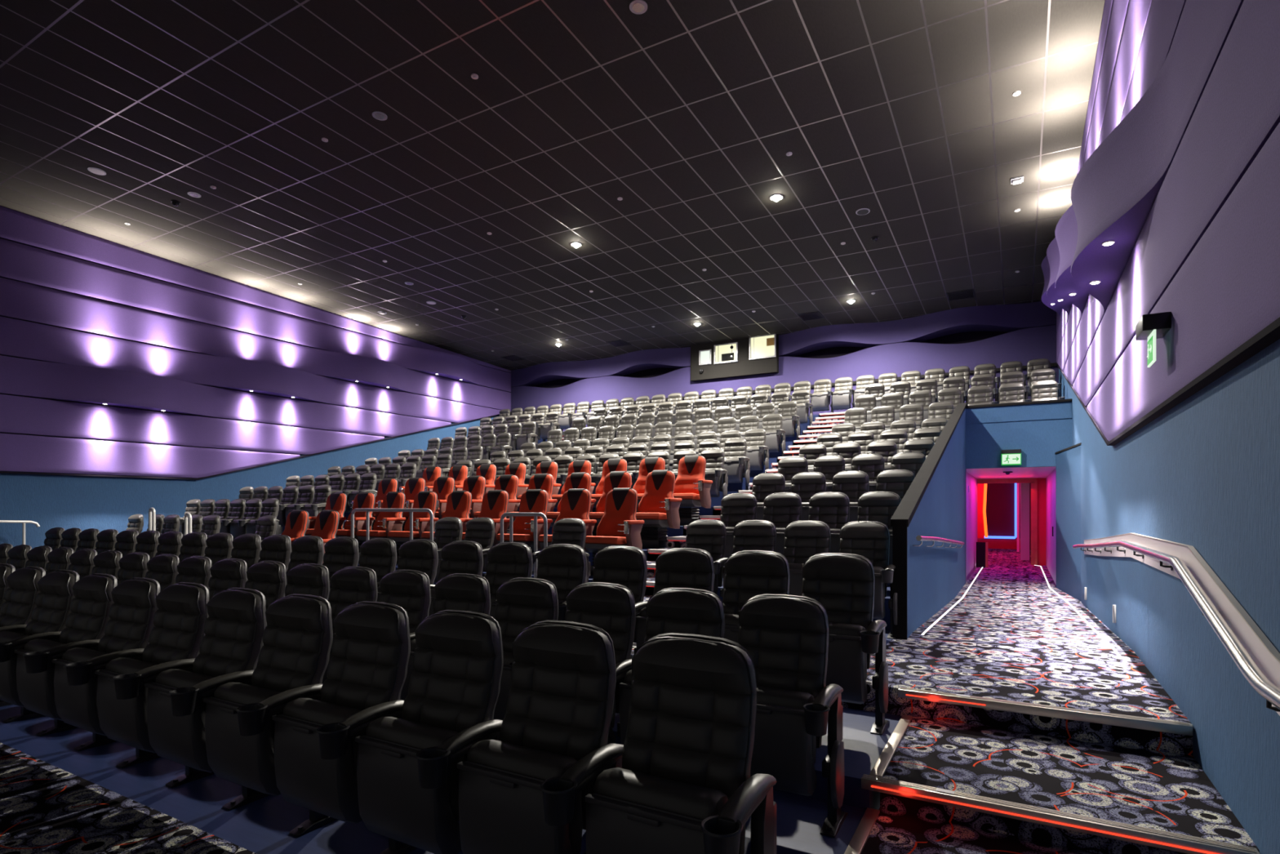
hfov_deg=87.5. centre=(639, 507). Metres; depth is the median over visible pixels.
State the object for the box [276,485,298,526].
seat
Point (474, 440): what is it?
seat
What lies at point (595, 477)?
seat
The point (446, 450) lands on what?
seat
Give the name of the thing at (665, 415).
seat
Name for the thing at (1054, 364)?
trim
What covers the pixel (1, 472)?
trim
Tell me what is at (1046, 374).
seat
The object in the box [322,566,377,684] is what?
seat
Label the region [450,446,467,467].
seat
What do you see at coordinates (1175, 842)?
step nosing
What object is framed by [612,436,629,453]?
seat
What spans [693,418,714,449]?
seat
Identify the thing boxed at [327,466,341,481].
seat
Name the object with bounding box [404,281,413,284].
recessed light
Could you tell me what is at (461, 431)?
seat
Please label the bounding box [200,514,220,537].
seat
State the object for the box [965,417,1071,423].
trim
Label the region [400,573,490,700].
seat
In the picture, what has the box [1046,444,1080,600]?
wall
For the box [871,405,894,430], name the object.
seat
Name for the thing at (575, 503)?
seat
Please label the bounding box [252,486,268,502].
seat
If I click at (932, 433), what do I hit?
seat
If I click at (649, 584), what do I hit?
stair nosing
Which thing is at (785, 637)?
seat
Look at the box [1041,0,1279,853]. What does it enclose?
wall
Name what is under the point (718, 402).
seat
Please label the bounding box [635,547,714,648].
seat
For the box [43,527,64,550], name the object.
seat
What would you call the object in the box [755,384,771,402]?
seat
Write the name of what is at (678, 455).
seat
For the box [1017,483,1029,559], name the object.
wall
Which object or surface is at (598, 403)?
seat
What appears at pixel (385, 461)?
seat
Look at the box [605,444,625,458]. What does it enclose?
seat
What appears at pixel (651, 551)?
stair nosing
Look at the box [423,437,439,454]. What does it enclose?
seat
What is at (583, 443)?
seat
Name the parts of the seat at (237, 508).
armrest, backrest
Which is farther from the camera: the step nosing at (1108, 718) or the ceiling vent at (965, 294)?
the ceiling vent at (965, 294)
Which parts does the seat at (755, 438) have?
seat, backrest, leg, panel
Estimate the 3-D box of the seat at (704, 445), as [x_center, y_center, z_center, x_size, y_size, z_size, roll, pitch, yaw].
[1.356,-0.853,13.377,0.572,1.056,0.535,0,0,30]
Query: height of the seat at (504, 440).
1.056 m
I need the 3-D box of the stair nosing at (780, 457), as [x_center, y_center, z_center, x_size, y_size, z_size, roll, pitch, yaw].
[3.408,-1.049,14.052,1.030,0.058,0.075,0,0,30]
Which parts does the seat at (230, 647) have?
seat, armrest, backrest, foot plate, leg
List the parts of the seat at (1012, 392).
seat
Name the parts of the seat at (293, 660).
seat, backrest, armrest, foot plate, leg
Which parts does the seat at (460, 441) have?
backrest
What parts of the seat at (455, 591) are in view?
seat, backrest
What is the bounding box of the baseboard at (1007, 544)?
[977,537,1020,549]
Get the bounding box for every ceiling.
[0,0,1105,370]
[966,466,1056,479]
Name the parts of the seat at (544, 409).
backrest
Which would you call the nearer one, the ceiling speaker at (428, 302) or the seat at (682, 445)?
the seat at (682, 445)
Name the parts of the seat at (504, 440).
backrest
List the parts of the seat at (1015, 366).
backrest, leg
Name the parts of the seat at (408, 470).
backrest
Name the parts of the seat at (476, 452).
backrest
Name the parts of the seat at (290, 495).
backrest, armrest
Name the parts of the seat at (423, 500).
seat, backrest, armrest, panel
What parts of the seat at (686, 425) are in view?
backrest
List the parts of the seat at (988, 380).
backrest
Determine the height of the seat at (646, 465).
1.178 m
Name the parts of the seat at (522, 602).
seat, backrest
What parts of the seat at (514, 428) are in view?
backrest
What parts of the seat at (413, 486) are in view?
seat, panel, backrest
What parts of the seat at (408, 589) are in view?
backrest, armrest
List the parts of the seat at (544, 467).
backrest, panel, armrest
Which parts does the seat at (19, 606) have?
armrest, backrest, foot plate, leg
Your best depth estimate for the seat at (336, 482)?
15.67 m
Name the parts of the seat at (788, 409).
backrest, seat, leg, panel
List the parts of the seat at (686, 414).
backrest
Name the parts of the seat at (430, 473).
backrest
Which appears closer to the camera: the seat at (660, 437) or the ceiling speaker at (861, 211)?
the ceiling speaker at (861, 211)
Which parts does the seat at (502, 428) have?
backrest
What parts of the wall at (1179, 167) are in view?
fabric panel, fabric panel, fabric panel, fabric panel, fabric panel, fabric panel, fabric panel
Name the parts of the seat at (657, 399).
backrest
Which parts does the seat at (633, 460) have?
backrest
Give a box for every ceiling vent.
[501,355,524,361]
[605,339,631,346]
[796,311,824,320]
[946,288,974,300]
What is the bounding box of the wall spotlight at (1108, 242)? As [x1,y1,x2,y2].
[1102,240,1115,245]
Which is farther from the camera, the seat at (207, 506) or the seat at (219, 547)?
the seat at (207, 506)
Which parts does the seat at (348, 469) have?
backrest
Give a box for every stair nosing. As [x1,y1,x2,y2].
[645,581,654,586]
[647,564,655,568]
[648,549,667,554]
[666,536,685,541]
[699,515,720,519]
[713,506,720,509]
[738,489,751,493]
[766,469,777,472]
[777,456,791,459]
[783,450,799,453]
[788,444,804,448]
[793,439,817,443]
[798,434,820,437]
[803,429,831,433]
[807,424,835,428]
[811,419,844,423]
[815,415,844,419]
[819,411,844,415]
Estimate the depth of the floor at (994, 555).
20.14 m
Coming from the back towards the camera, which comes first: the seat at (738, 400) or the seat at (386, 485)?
the seat at (738, 400)
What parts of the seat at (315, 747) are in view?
seat, backrest, armrest, leg, foot plate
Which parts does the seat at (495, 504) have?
seat, backrest, armrest, panel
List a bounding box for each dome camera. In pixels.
[170,200,180,206]
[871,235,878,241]
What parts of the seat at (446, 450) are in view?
backrest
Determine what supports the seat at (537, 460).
on the floor at (703, 511)
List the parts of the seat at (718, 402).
backrest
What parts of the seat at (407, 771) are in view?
seat, backrest, armrest, leg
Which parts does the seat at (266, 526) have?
backrest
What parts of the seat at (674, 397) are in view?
backrest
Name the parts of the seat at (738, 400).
backrest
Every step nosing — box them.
[861,773,1259,853]
[897,686,1192,735]
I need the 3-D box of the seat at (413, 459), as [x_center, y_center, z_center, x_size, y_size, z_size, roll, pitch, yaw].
[-6.067,-0.853,17.578,0.572,1.056,0.535,0,0,30]
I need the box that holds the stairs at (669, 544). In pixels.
[643,413,844,601]
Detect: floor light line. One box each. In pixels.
[921,567,982,635]
[1035,564,1122,658]
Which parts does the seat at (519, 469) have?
backrest, panel, armrest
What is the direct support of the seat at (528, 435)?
on the floor at (771, 455)
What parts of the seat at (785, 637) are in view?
backrest, seat, armrest, leg, foot plate, panel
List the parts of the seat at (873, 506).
backrest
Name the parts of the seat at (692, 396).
backrest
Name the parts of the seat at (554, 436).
backrest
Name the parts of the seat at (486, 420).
backrest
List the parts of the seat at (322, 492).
seat, backrest, armrest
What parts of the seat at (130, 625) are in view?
seat, armrest, backrest, foot plate, leg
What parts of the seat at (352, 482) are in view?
backrest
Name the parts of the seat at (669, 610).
seat, backrest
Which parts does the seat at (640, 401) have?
backrest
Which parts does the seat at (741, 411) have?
backrest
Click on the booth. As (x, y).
(754, 355)
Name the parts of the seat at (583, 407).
backrest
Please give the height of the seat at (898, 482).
1.086 m
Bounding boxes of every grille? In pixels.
[88,168,104,174]
[857,209,868,214]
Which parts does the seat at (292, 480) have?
backrest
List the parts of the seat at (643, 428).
backrest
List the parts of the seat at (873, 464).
seat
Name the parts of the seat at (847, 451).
seat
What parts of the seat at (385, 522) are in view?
seat, backrest, armrest, panel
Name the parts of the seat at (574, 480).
seat, backrest, panel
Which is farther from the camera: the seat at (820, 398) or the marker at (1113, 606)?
the seat at (820, 398)
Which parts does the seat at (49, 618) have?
seat, armrest, backrest, foot plate, leg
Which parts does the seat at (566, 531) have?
armrest, backrest, leg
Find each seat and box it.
[0,542,13,563]
[0,563,15,706]
[0,566,45,723]
[0,569,79,736]
[6,544,31,570]
[13,573,117,751]
[25,546,52,571]
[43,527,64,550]
[45,546,74,574]
[51,577,159,768]
[59,527,81,551]
[67,548,97,579]
[75,528,99,551]
[91,550,122,578]
[94,528,118,554]
[94,582,214,787]
[114,529,138,556]
[116,551,150,585]
[126,514,143,533]
[134,530,159,559]
[144,587,271,810]
[145,553,179,591]
[146,514,164,533]
[155,530,182,556]
[160,514,180,535]
[175,555,211,588]
[178,498,200,534]
[178,531,207,562]
[182,514,203,536]
[198,498,215,519]
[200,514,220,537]
[203,593,337,837]
[204,532,233,565]
[208,558,248,599]
[213,498,230,519]
[219,498,245,533]
[229,498,262,540]
[230,533,261,569]
[238,486,253,502]
[244,560,286,609]
[245,497,280,534]
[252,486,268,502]
[254,515,276,549]
[256,563,329,666]
[257,534,291,572]
[266,485,283,533]
[267,475,300,493]
[271,600,417,853]
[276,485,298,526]
[280,510,308,569]
[284,484,314,521]
[285,535,324,584]
[289,510,339,563]
[298,475,314,488]
[301,484,331,516]
[305,492,346,535]
[312,474,328,502]
[322,536,359,601]
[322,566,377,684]
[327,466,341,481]
[328,473,344,516]
[335,473,359,512]
[335,492,375,559]
[341,465,355,488]
[349,472,377,511]
[350,478,397,530]
[355,464,369,489]
[355,609,503,853]
[356,491,405,542]
[358,537,396,587]
[360,464,385,490]
[364,457,377,471]
[375,463,400,491]
[376,538,438,601]
[377,457,391,471]
[377,569,431,699]
[383,456,405,478]
[387,490,438,563]
[395,462,416,491]
[397,449,410,462]
[398,455,420,479]
[399,466,441,493]
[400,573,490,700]
[402,477,425,531]
[405,448,424,463]
[415,454,435,477]
[418,448,438,470]
[421,490,472,539]
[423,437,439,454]
[428,540,483,616]
[432,476,454,528]
[433,516,462,584]
[435,447,453,466]
[435,453,451,476]
[437,436,453,455]
[441,475,485,518]
[448,464,468,490]
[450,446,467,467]
[451,435,467,461]
[452,426,466,448]
[455,460,472,476]
[457,619,623,853]
[461,489,509,546]
[464,517,494,577]
[466,426,479,447]
[466,435,481,460]
[466,445,483,475]
[472,458,490,475]
[473,474,520,533]
[475,463,496,493]
[479,417,491,435]
[480,425,493,445]
[481,433,496,459]
[484,542,533,618]
[489,432,511,457]
[489,450,506,464]
[491,408,510,423]
[492,416,504,433]
[493,423,507,446]
[493,457,510,484]
[493,577,558,719]
[496,488,552,569]
[504,462,528,511]
[505,414,517,432]
[506,442,535,458]
[507,449,524,462]
[508,422,521,450]
[508,473,557,526]
[511,407,523,422]
[512,457,530,475]
[516,421,537,449]
[517,461,561,507]
[518,413,530,435]
[524,406,535,421]
[524,456,551,490]
[525,448,542,475]
[531,404,548,423]
[532,412,545,441]
[532,518,590,582]
[535,429,562,448]
[536,543,586,621]
[537,441,553,456]
[537,488,596,551]
[540,411,560,439]
[544,404,563,431]
[544,448,562,461]
[546,471,595,525]
[551,459,595,507]
[554,455,573,494]
[555,440,571,455]
[558,402,575,429]
[561,417,586,439]
[563,427,579,447]
[564,446,582,461]
[564,582,635,744]
[572,401,590,427]
[573,439,590,454]
[576,454,595,475]
[580,426,596,446]
[584,445,603,473]
[585,487,644,574]
[585,632,776,853]
[586,400,604,426]
[586,407,607,426]
[587,416,602,439]
[589,471,631,535]
[591,453,619,493]
[591,457,631,511]
[592,437,609,454]
[592,546,647,658]
[598,414,619,438]
[598,425,614,445]
[604,405,623,426]
[605,398,618,416]
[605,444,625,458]
[610,424,633,445]
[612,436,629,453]
[615,413,636,438]
[618,587,724,744]
[620,397,634,415]
[620,404,639,426]
[622,452,644,488]
[627,443,647,457]
[630,422,652,451]
[631,435,650,453]
[632,456,665,512]
[633,412,654,437]
[635,395,649,414]
[635,469,681,548]
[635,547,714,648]
[636,403,656,425]
[647,434,671,455]
[647,450,669,470]
[649,421,672,451]
[650,441,671,460]
[651,394,665,415]
[652,410,673,437]
[653,401,673,425]
[667,392,682,413]
[668,440,695,471]
[669,432,693,460]
[671,400,691,424]
[671,408,692,435]
[671,419,693,450]
[671,449,696,479]
[673,454,712,525]
[684,391,698,412]
[684,519,728,596]
[691,398,709,422]
[692,407,711,435]
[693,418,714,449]
[694,431,716,454]
[697,439,722,491]
[700,448,728,497]
[701,389,715,409]
[711,396,728,421]
[713,405,732,433]
[716,417,736,441]
[718,387,733,406]
[720,430,743,477]
[720,493,757,566]
[722,438,750,489]
[722,520,776,588]
[722,550,790,642]
[730,395,747,417]
[734,404,752,430]
[736,386,752,404]
[737,593,848,837]
[738,415,759,438]
[744,428,768,470]
[751,393,768,415]
[751,472,785,519]
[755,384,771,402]
[755,402,774,428]
[762,413,785,456]
[762,492,801,554]
[770,382,791,402]
[771,391,788,413]
[777,400,799,439]
[777,456,808,492]
[782,520,831,595]
[791,380,812,403]
[791,389,813,426]
[791,471,826,520]
[799,443,826,471]
[800,552,889,734]
[808,492,849,552]
[811,378,833,413]
[813,455,844,492]
[816,432,842,455]
[831,377,854,409]
[831,422,855,442]
[831,442,861,471]
[831,471,869,522]
[839,520,897,639]
[844,407,866,431]
[847,431,874,453]
[851,453,884,492]
[853,374,875,405]
[854,394,875,422]
[857,491,901,564]
[860,421,884,441]
[864,382,884,406]
[866,440,897,471]
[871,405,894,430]
[875,469,915,500]
[878,373,897,394]
[879,429,907,453]
[881,392,903,421]
[889,381,911,404]
[889,419,915,440]
[890,452,925,476]
[899,403,923,430]
[901,370,920,393]
[902,438,934,457]
[909,390,932,420]
[912,427,942,443]
[915,378,937,403]
[921,417,947,431]
[924,368,945,402]
[928,401,953,420]
[937,387,961,410]
[942,376,968,405]
[949,365,971,400]
[967,385,997,405]
[970,373,998,403]
[973,363,999,402]
[998,382,1030,403]
[1000,360,1027,399]
[1000,371,1029,399]
[1026,358,1056,396]
[1030,368,1062,399]
[1031,380,1065,401]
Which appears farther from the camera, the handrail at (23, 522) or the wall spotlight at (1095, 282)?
the handrail at (23, 522)
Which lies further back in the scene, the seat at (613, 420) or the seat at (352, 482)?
the seat at (613, 420)
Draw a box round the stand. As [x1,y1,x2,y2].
[976,542,987,567]
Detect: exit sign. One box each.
[1001,448,1021,465]
[1135,311,1171,367]
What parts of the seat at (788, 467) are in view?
seat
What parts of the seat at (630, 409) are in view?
backrest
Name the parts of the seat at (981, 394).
seat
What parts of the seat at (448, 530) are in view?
backrest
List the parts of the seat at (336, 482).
backrest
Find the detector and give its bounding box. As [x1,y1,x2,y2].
[1003,471,1012,475]
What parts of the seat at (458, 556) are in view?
seat, backrest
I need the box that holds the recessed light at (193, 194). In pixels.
[187,191,200,197]
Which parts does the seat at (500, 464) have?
backrest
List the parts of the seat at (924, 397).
backrest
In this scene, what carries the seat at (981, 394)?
on the floor at (771, 455)
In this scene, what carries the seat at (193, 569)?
on the floor at (264, 825)
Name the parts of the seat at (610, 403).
backrest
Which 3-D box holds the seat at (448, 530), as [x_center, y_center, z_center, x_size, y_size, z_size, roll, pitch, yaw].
[-2.747,0.677,9.094,0.676,1.086,0.537,0,0,30]
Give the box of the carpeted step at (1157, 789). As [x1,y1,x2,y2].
[880,715,1259,853]
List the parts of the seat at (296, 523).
backrest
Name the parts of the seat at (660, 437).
backrest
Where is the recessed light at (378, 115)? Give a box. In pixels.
[372,111,387,120]
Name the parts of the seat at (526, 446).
backrest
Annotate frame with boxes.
[977,483,987,538]
[984,483,1017,538]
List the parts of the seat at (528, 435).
seat, backrest, leg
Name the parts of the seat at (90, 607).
seat, armrest, backrest, foot plate, leg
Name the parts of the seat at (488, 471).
backrest, panel, armrest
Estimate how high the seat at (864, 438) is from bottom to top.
1.056 m
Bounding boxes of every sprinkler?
[321,137,328,142]
[471,73,478,79]
[786,151,791,155]
[1013,90,1020,96]
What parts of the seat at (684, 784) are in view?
seat, backrest, armrest, leg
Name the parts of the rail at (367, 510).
post, post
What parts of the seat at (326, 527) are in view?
backrest, armrest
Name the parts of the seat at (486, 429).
backrest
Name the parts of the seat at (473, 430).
backrest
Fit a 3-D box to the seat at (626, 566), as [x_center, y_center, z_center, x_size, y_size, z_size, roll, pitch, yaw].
[-0.209,0.847,5.048,0.574,1.086,0.542,0,0,30]
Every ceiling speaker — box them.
[87,166,106,175]
[426,301,435,304]
[855,208,870,215]
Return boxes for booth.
[690,333,779,381]
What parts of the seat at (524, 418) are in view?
backrest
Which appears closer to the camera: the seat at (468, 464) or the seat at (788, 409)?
the seat at (468, 464)
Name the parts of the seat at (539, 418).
backrest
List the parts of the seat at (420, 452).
backrest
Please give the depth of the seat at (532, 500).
9.88 m
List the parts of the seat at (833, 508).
backrest, seat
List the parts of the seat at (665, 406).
backrest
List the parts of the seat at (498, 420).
backrest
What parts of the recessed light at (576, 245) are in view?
bulb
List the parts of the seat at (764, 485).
seat, backrest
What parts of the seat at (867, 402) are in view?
backrest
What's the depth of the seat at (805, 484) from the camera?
9.03 m
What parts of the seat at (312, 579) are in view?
backrest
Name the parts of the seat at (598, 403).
backrest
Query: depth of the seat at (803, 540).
6.72 m
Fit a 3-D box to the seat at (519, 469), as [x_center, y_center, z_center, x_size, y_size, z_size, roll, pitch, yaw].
[-2.527,-0.294,12.906,0.751,1.178,0.676,0,0,30]
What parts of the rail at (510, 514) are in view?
post, post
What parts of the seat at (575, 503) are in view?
seat, backrest, panel, armrest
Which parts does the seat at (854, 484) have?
backrest, seat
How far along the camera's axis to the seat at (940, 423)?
12.51 m
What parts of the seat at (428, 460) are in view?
backrest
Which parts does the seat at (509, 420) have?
backrest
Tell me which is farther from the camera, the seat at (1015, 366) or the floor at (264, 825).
the seat at (1015, 366)
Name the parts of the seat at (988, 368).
backrest, leg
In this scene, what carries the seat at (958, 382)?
on the floor at (787, 438)
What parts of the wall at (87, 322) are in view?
fabric panel, fabric panel, fabric panel, fabric panel, fabric panel, fabric panel, fabric panel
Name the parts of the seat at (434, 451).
backrest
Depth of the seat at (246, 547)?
7.64 m
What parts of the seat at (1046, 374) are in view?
backrest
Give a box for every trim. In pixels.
[0,411,511,479]
[510,362,1056,414]
[890,402,967,526]
[892,520,906,639]
[965,398,1071,408]
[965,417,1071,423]
[1054,442,1081,453]
[1056,316,1279,445]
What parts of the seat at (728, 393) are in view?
backrest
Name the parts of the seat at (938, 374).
backrest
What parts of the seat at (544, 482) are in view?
backrest, panel, armrest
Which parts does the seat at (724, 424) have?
backrest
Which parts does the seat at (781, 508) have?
seat, backrest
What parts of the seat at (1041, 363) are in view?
backrest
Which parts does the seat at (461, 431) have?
backrest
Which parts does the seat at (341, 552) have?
backrest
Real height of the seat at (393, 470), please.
1.056 m
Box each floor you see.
[0,704,1101,853]
[278,533,890,585]
[280,520,686,536]
[344,506,720,519]
[357,560,890,630]
[516,426,832,449]
[537,400,1031,443]
[612,707,902,809]
[631,563,1192,755]
[701,491,751,506]
[722,477,753,491]
[744,457,779,477]
[764,441,817,457]
[884,629,892,644]
[987,548,1031,564]
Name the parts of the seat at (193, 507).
backrest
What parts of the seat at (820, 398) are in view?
seat, backrest, leg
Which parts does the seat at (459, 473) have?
armrest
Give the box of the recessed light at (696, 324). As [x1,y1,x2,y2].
[693,322,701,326]
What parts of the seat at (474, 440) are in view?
backrest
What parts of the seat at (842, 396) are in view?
seat, backrest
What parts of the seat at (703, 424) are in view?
backrest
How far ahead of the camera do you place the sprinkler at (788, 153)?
10.14 m
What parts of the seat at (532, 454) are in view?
backrest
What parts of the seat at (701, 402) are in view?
backrest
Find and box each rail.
[148,506,155,530]
[184,512,191,535]
[351,508,433,541]
[500,512,547,577]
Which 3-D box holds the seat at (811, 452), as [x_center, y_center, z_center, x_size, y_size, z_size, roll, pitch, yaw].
[2.842,-0.558,11.215,0.676,1.056,0.534,0,0,30]
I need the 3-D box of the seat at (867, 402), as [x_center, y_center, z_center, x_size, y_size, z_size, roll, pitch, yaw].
[5.092,-2.068,15.227,0.676,1.056,0.534,0,0,30]
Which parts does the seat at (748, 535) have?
backrest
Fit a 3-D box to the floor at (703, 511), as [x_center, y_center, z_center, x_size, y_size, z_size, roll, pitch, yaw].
[-2.124,0.820,13.870,15.320,1.640,1.150,0,0,30]
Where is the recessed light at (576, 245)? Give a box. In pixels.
[570,242,582,248]
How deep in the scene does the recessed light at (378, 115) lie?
9.37 m
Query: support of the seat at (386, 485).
on the floor
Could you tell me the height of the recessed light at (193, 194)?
0.023 m
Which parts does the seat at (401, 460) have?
backrest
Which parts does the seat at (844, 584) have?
backrest, seat, armrest, leg, foot plate, panel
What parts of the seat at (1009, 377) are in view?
backrest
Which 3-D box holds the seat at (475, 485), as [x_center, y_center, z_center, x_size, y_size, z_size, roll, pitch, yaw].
[-3.093,0.011,11.905,0.751,1.178,0.676,0,0,30]
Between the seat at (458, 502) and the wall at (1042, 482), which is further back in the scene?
the wall at (1042, 482)
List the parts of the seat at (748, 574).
seat, backrest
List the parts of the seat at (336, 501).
seat, panel, backrest, panel, armrest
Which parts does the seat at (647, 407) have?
backrest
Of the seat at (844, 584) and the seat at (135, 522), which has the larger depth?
the seat at (135, 522)
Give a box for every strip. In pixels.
[844,807,879,853]
[869,714,912,777]
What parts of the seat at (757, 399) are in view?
backrest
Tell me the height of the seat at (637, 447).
1.056 m
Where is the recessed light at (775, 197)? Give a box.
[769,194,782,201]
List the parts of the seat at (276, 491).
backrest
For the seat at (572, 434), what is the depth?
17.97 m
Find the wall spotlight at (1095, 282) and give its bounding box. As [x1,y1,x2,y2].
[1089,280,1100,284]
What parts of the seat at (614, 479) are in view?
seat, backrest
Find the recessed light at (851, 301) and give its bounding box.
[846,299,855,303]
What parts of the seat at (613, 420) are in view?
backrest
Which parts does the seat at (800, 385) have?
backrest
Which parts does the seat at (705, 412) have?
backrest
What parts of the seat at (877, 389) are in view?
backrest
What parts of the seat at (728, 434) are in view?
backrest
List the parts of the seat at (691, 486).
seat, backrest, armrest, panel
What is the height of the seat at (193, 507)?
1.086 m
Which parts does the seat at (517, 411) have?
backrest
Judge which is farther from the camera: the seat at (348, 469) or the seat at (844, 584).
the seat at (348, 469)
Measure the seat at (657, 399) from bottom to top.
1.056 m
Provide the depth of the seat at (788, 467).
10.32 m
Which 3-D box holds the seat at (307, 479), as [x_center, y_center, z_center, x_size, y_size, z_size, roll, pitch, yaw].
[-8.175,-0.263,16.128,0.572,1.056,0.535,0,0,30]
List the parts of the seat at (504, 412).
backrest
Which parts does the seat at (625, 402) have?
backrest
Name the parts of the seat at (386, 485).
seat, backrest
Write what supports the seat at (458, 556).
on the floor at (863, 748)
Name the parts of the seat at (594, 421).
backrest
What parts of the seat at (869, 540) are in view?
backrest, seat, armrest, leg, foot plate, panel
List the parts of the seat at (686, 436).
backrest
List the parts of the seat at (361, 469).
backrest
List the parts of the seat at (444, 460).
armrest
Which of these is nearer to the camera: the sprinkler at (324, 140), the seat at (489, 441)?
the sprinkler at (324, 140)
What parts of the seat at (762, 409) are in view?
backrest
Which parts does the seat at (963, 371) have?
backrest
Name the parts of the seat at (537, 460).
backrest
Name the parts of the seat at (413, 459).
backrest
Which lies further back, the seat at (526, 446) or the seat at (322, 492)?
the seat at (526, 446)
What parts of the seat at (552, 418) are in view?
backrest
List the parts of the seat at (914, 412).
backrest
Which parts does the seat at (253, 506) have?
armrest, backrest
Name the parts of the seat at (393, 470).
backrest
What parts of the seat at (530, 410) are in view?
backrest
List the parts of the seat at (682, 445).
backrest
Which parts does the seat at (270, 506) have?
seat, backrest, leg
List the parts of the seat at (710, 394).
backrest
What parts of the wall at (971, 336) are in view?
fabric panel, fabric panel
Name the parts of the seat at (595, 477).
seat, backrest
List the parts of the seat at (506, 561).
seat, backrest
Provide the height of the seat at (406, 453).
1.056 m
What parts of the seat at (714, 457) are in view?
backrest, seat, armrest, leg, panel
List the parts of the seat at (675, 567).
seat, backrest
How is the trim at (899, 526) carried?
attached to the wall at (935, 575)
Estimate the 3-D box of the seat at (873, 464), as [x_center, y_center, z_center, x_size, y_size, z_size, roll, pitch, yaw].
[3.295,-0.248,9.637,0.574,1.086,0.542,0,0,30]
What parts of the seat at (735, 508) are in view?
seat, backrest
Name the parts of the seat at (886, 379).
backrest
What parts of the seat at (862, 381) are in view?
backrest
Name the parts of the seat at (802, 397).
backrest, seat, leg, panel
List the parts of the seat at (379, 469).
backrest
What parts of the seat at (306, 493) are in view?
armrest, backrest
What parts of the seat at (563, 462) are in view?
backrest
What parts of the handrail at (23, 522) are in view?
rail, post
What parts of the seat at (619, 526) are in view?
seat, backrest, armrest, panel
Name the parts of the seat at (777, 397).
backrest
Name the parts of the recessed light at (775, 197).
bulb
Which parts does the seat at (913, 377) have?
backrest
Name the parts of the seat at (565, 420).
backrest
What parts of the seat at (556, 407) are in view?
backrest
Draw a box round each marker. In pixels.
[1084,586,1086,599]
[1112,604,1115,622]
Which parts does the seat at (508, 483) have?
seat, backrest, panel, armrest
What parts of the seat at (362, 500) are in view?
seat, backrest, panel, armrest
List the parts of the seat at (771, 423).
seat, backrest, leg, panel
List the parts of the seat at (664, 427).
backrest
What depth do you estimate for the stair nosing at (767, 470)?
13.55 m
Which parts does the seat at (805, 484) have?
seat, backrest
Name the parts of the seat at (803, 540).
seat, backrest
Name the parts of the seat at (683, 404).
backrest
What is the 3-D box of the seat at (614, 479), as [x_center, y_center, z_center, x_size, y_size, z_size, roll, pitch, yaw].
[-0.433,0.011,10.400,0.751,1.178,0.676,0,0,30]
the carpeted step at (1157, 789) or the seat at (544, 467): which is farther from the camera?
the seat at (544, 467)
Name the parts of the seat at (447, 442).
backrest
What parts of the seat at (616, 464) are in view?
seat, backrest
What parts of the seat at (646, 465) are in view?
seat, backrest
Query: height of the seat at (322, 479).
1.056 m
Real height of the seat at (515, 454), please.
1.056 m
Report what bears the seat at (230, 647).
on the floor at (264, 825)
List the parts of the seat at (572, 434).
backrest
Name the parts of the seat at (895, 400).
backrest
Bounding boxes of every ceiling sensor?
[377,310,386,314]
[1010,175,1023,184]
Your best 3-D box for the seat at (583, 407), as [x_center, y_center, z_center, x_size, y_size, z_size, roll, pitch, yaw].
[-1.913,-2.963,21.834,0.572,1.056,0.535,0,0,30]
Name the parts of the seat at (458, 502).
seat, backrest, panel, armrest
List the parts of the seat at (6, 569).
backrest, foot plate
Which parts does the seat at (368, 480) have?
backrest, armrest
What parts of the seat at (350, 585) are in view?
backrest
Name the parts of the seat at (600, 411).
backrest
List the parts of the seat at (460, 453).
backrest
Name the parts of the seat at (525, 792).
seat, backrest, armrest, leg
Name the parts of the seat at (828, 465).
seat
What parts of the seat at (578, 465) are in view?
seat, backrest, panel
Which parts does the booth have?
pane, pane, pane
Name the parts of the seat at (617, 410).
backrest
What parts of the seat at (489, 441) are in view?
backrest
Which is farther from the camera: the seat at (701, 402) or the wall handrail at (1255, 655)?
the seat at (701, 402)
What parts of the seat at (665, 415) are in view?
backrest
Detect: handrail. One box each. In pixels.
[0,520,39,544]
[912,535,964,547]
[1072,533,1279,715]
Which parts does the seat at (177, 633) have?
seat, armrest, backrest, foot plate, leg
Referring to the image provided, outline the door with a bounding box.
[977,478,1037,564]
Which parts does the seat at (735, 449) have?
seat, backrest, leg, armrest, panel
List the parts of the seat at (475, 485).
backrest, panel, armrest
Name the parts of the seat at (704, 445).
backrest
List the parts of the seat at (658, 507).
seat, backrest, armrest, panel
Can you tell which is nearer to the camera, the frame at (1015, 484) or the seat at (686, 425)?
the seat at (686, 425)
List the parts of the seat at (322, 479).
backrest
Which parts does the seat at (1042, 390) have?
seat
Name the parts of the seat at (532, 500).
seat, backrest, armrest, panel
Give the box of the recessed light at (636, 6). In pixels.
[629,0,647,14]
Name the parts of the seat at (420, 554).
backrest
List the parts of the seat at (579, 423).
backrest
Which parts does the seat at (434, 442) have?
backrest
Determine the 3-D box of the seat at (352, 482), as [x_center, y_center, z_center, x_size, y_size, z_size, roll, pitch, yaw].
[-6.713,-0.263,15.301,0.572,1.056,0.535,0,0,30]
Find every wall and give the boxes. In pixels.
[0,205,511,548]
[510,301,1058,431]
[906,408,977,638]
[965,401,1071,468]
[986,483,1031,549]
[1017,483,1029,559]
[1035,477,1046,565]
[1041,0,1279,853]
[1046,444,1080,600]
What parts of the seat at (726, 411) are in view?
backrest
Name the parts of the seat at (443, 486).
seat, panel, armrest, backrest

